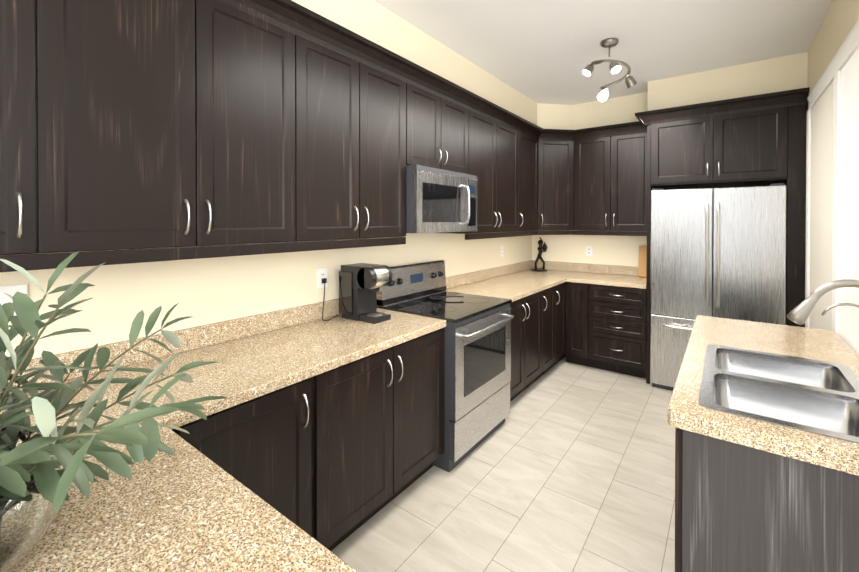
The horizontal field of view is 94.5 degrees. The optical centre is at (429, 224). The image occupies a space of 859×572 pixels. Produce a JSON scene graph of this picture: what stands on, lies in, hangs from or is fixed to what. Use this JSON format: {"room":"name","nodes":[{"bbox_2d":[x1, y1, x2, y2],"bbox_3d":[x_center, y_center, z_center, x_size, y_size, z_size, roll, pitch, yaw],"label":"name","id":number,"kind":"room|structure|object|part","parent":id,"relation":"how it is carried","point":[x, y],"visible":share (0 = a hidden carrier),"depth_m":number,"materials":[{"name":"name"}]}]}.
{"room":"kitchen","nodes":[
{"label":"kitchen","id":0,"kind":"room"},
{"bbox_2d":[0,231,531,358],"bbox_3d":[-1.227,0.087,1.761,0.120,2.800,8.520,0,1,37],"label":"wall","id":1,"kind":"structure","parent":0,"point":[203,291],"depth_m":1.91,"materials":[{"name":"paint"}]},
{"bbox_2d":[0,284,27,315],"bbox_3d":[-1.437,0.267,1.371,0.011,0.116,0.072,0,1,37],"label":"switch plate","id":2,"kind":"object","parent":1,"relation":"attached to","point":[12,290],"visible":0.31,"depth_m":1.36,"materials":[{"name":"white plastic"}]},
{"bbox_2d":[0,0,43,259],"bbox_3d":[-1.437,-0.420,1.099,0.328,1.014,0.452,0,1,37],"label":"upper cabinet","id":3,"kind":"object","parent":1,"relation":"attached to","point":[21,21],"depth_m":1.16,"materials":[{"name":"brown wood"}]},
{"bbox_2d":[44,0,299,259],"bbox_3d":[-1.035,-0.424,1.637,0.328,1.014,0.890,0,1,37],"label":"upper cabinet","id":4,"kind":"object","parent":1,"relation":"attached to","point":[140,127],"depth_m":1.47,"materials":[{"name":"brown wood"}]},
{"bbox_2d":[317,268,326,287],"bbox_3d":[-0.653,0.324,2.423,0.008,0.116,0.072,0,1,37],"label":"electrical outlet","id":5,"kind":"object","parent":1,"relation":"attached to","point":[321,273],"visible":0.83,"depth_m":2.41,"materials":[{"name":"white plastic"}]},
{"bbox_2d":[300,28,407,243],"bbox_3d":[-0.524,-0.429,2.321,0.328,1.014,0.818,0,1,37],"label":"upper cabinet","id":6,"kind":"object","parent":1,"relation":"attached to","point":[354,107],"depth_m":2.17,"materials":[{"name":"brown wood"}]},
{"bbox_2d":[408,76,471,174],"bbox_3d":[-0.048,-0.665,2.955,0.328,0.553,0.771,0,1,37],"label":"upper cabinet","id":7,"kind":"object","parent":1,"relation":"attached to","point":[439,124],"depth_m":2.82,"materials":[{"name":"brown wood"}]},
{"bbox_2d":[406,165,476,232],"bbox_3d":[0.009,-0.167,2.916,0.468,0.434,0.759,0,1,37],"label":"microwave","id":8,"kind":"object","parent":7,"relation":"attached to","point":[439,200],"visible":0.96,"depth_m":2.70,"materials":[{"name":"silver metal"}]},
{"bbox_2d":[440,104,519,235],"bbox_3d":[0.466,-0.440,3.645,0.328,1.014,0.947,0,1,37],"label":"upper cabinet","id":9,"kind":"object","parent":1,"relation":"attached to","point":[495,142],"depth_m":3.53,"materials":[{"name":"brown wood"}]},
{"bbox_2d":[500,246,503,256],"bbox_3d":[0.798,0.291,4.364,0.008,0.116,0.072,0,1,37],"label":"electrical outlet","id":10,"kind":"object","parent":1,"relation":"attached to","point":[501,251],"visible":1,"depth_m":4.35,"materials":[{"name":"white plastic"}]},
{"bbox_2d":[520,128,539,231],"bbox_3d":[0.908,-0.444,4.237,0.328,1.014,0.530,0,1,37],"label":"upper cabinet","id":11,"kind":"object","parent":1,"relation":"attached to","point":[529,142],"depth_m":4.16,"materials":[{"name":"brown wood"}]},
{"bbox_2d":[540,132,575,231],"bbox_3d":[1.393,-0.445,4.383,0.302,1.006,0.302,0,1,37],"label":"upper cabinet","id":12,"kind":"object","parent":1,"relation":"attached to","point":[558,152],"depth_m":4.38,"materials":[{"name":"brown wood"}]},
{"bbox_2d":[331,356,674,571],"bbox_3d":[0.855,1.530,0.215,5.320,0.060,8.520,0,1,37],"label":"floor","id":13,"kind":"structure","parent":0,"point":[565,466],"depth_m":2.17,"materials":[{"name":"tile"}]},
{"bbox_2d":[172,282,565,550],"bbox_3d":[-0.037,1.044,2.706,0.660,0.873,5.348,0,1,37],"label":"base cabinet","id":14,"kind":"object","parent":13,"relation":"on","point":[332,459],"visible":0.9,"depth_m":1.80,"materials":[{"name":"brown wood"}]},
{"bbox_2d":[8,416,356,571],"bbox_3d":[-0.664,0.604,0.425,1.063,0.040,1.049,0,1,37],"label":"countertop","id":15,"kind":"structure","parent":14,"relation":"on","point":[188,507],"depth_m":0.76,"materials":[{"name":"stone"}]},
{"bbox_2d":[0,251,226,571],"bbox_3d":[-0.679,0.318,0.639,0.697,0.528,0.743,0,1,37],"label":"potted plant","id":16,"kind":"object","parent":15,"relation":"on","point":[43,468],"visible":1,"depth_m":0.65,"materials":[{"name":"green plant"}]},
{"bbox_2d":[0,298,445,433],"bbox_3d":[-0.907,0.545,1.539,0.660,0.140,2.542,0,1,37],"label":"countertop","id":17,"kind":"structure","parent":14,"relation":"on","point":[258,355],"depth_m":1.72,"materials":[{"name":"stone"}]},
{"bbox_2d":[322,263,391,323],"bbox_3d":[-0.451,0.406,2.383,0.357,0.325,0.298,0,1,37],"label":"coffee maker","id":18,"kind":"object","parent":17,"relation":"on","point":[360,284],"visible":1,"depth_m":2.36,"materials":[{"name":"black plastic"}]},
{"bbox_2d":[446,260,586,301],"bbox_3d":[0.939,0.526,4.010,0.660,0.140,2.085,0,1,37],"label":"countertop","id":19,"kind":"structure","parent":14,"relation":"on","point":[516,281],"depth_m":3.88,"materials":[{"name":"stone"}]},
{"bbox_2d":[531,237,547,271],"bbox_3d":[1.310,0.345,4.757,0.185,0.410,0.225,0,1,37],"label":"figurine","id":20,"kind":"object","parent":19,"relation":"on","point":[541,248],"visible":1,"depth_m":4.74,"materials":[{"name":"brown metal"}]},
{"bbox_2d":[376,260,513,471],"bbox_3d":[0.136,0.888,2.830,0.732,1.182,0.761,0,1,37],"label":"range","id":21,"kind":"object","parent":13,"relation":"on","point":[477,354],"visible":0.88,"depth_m":2.64,"materials":[{"name":"silver metal"}]},
{"bbox_2d":[429,296,463,299],"bbox_3d":[0.117,0.537,2.938,0.219,0.026,0.181,0,1,37],"label":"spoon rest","id":22,"kind":"object","parent":21,"relation":"on","point":[436,297],"visible":1,"depth_m":2.94,"materials":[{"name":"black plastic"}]},
{"bbox_2d":[565,282,645,377],"bbox_3d":[1.900,1.032,4.187,0.770,0.873,0.656,0,1,37],"label":"base cabinet","id":23,"kind":"object","parent":13,"relation":"on","point":[605,327],"visible":0.96,"depth_m":3.94,"materials":[{"name":"brown wood"}]},
{"bbox_2d":[650,183,785,390],"bbox_3d":[2.557,0.573,3.577,0.917,1.800,0.746,0,1,37],"label":"fridge","id":24,"kind":"object","parent":13,"relation":"on","point":[719,252],"visible":0.71,"depth_m":3.32,"materials":[{"name":"silver metal"}]},
{"bbox_3d":[2.353,0.358,3.302,0.737,1.085,0.064,0,1,37],"label":"handle","id":25,"kind":"part","parent":24,"relation":"part of","materials":[{"name":"silver metal"}]},
{"bbox_2d":[635,87,809,383],"bbox_3d":[2.581,0.222,3.613,1.170,2.502,0.751,0,1,37],"label":"surround","id":26,"kind":"object","parent":13,"relation":"on","point":[753,140],"visible":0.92,"depth_m":3.26,"materials":[{"name":"brown wood"}]},
{"bbox_2d":[675,427,858,571],"bbox_3d":[1.460,1.058,1.701,0.630,0.860,1.530,0,1,37],"label":"base cabinet","id":27,"kind":"object","parent":13,"relation":"on","point":[740,508],"visible":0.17,"depth_m":1.13,"materials":[{"name":"brown wood"}]},
{"bbox_2d":[668,315,858,475],"bbox_3d":[1.463,0.600,1.692,0.618,0.052,1.575,0,1,37],"label":"countertop","id":28,"kind":"structure","parent":27,"relation":"on","point":[687,411],"depth_m":1.38,"materials":[{"name":"stone"}]},
{"bbox_2d":[698,344,858,443],"bbox_3d":[1.277,0.663,1.442,0.466,0.182,0.800,0,1,37],"label":"sink","id":29,"kind":"object","parent":28,"relation":"in","point":[818,397],"visible":0.71,"depth_m":1.46,"materials":[{"name":"silver metal"}]},
{"bbox_2d":[787,279,858,324],"bbox_3d":[1.397,0.378,1.341,0.292,0.397,0.127,0,1,37],"label":"faucet","id":30,"kind":"object","parent":28,"relation":"on","point":[800,313],"visible":1,"depth_m":1.35,"materials":[{"name":"silver metal"}]},
{"bbox_2d":[821,303,858,315],"bbox_3d":[1.526,0.428,1.434,0.170,0.294,0.068,0,1,37],"label":"tap","id":31,"kind":"object","parent":28,"relation":"on","point":[824,312],"visible":1,"depth_m":1.44,"materials":[{"name":"silver metal"}]},
{"bbox_2d":[373,0,831,104],"bbox_3d":[0.855,-1.330,0.193,5.320,0.060,8.520,0,1,37],"label":"ceiling","id":32,"kind":"structure","parent":0,"point":[543,51],"depth_m":2.77,"materials":[{"name":"paint"}]},
{"bbox_2d":[292,0,807,129],"bbox_3d":[0.636,-1.168,2.081,2.470,0.294,5.520,0,1,37],"label":"soffit","id":33,"kind":"structure","parent":32,"relation":"attached to","point":[375,22],"depth_m":3.26,"materials":[{"name":"paint"}]},
{"bbox_2d":[582,38,636,101],"bbox_3d":[1.279,-1.103,2.842,0.336,0.434,0.314,0,1,37],"label":"spotlight fixture","id":34,"kind":"object","parent":32,"relation":"attached to","point":[614,67],"visible":1,"depth_m":2.83,"materials":[{"name":"silver metal"}]},
{"bbox_2d":[568,264,645,288],"bbox_3d":[1.923,0.525,4.171,0.720,0.140,0.647,0,1,37],"label":"countertop","id":35,"kind":"structure","parent":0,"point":[598,274],"depth_m":4.31,"materials":[{"name":"stone"}]},
{"bbox_2d":[638,246,646,276],"bbox_3d":[2.303,0.389,4.212,0.155,0.328,0.060,0,1,37],"label":"cutting board","id":36,"kind":"object","parent":35,"relation":"on","point":[642,264],"visible":0.58,"depth_m":4.23,"materials":[{"name":"brown wood"}]},
{"bbox_2d":[532,186,754,266],"bbox_3d":[2.372,0.068,4.314,2.590,2.800,0.120,0,1,37],"label":"wall","id":37,"kind":"structure","parent":0,"point":[615,250],"depth_m":4.60,"materials":[{"name":"paint"}]},
{"bbox_2d":[586,246,591,255],"bbox_3d":[1.857,0.305,4.620,0.072,0.116,0.008,0,1,37],"label":"electrical outlet","id":38,"kind":"object","parent":37,"relation":"attached to","point":[588,250],"visible":1,"depth_m":4.62,"materials":[{"name":"white plastic"}]},
{"bbox_2d":[576,128,646,231],"bbox_3d":[1.997,-0.445,4.308,0.772,1.014,0.328,0,1,37],"label":"upper cabinet","id":39,"kind":"object","parent":37,"relation":"attached to","point":[611,167],"depth_m":4.16,"materials":[{"name":"brown wood"}]},
{"bbox_2d":[808,0,858,93],"bbox_3d":[2.128,0.086,1.925,0.120,2.800,4.000,0,1,37],"label":"wall","id":40,"kind":"structure","parent":0,"point":[840,20],"depth_m":2.37,"materials":[{"name":"paint"}]},
{"bbox_2d":[805,19,858,354],"bbox_3d":[1.859,0.276,1.684,0.020,2.425,3.190,0,1,37],"label":"window","id":41,"kind":"structure","parent":40,"relation":"attached to","point":[832,193],"depth_m":2.16,"materials":[{"name":"white glass"}]}
]}

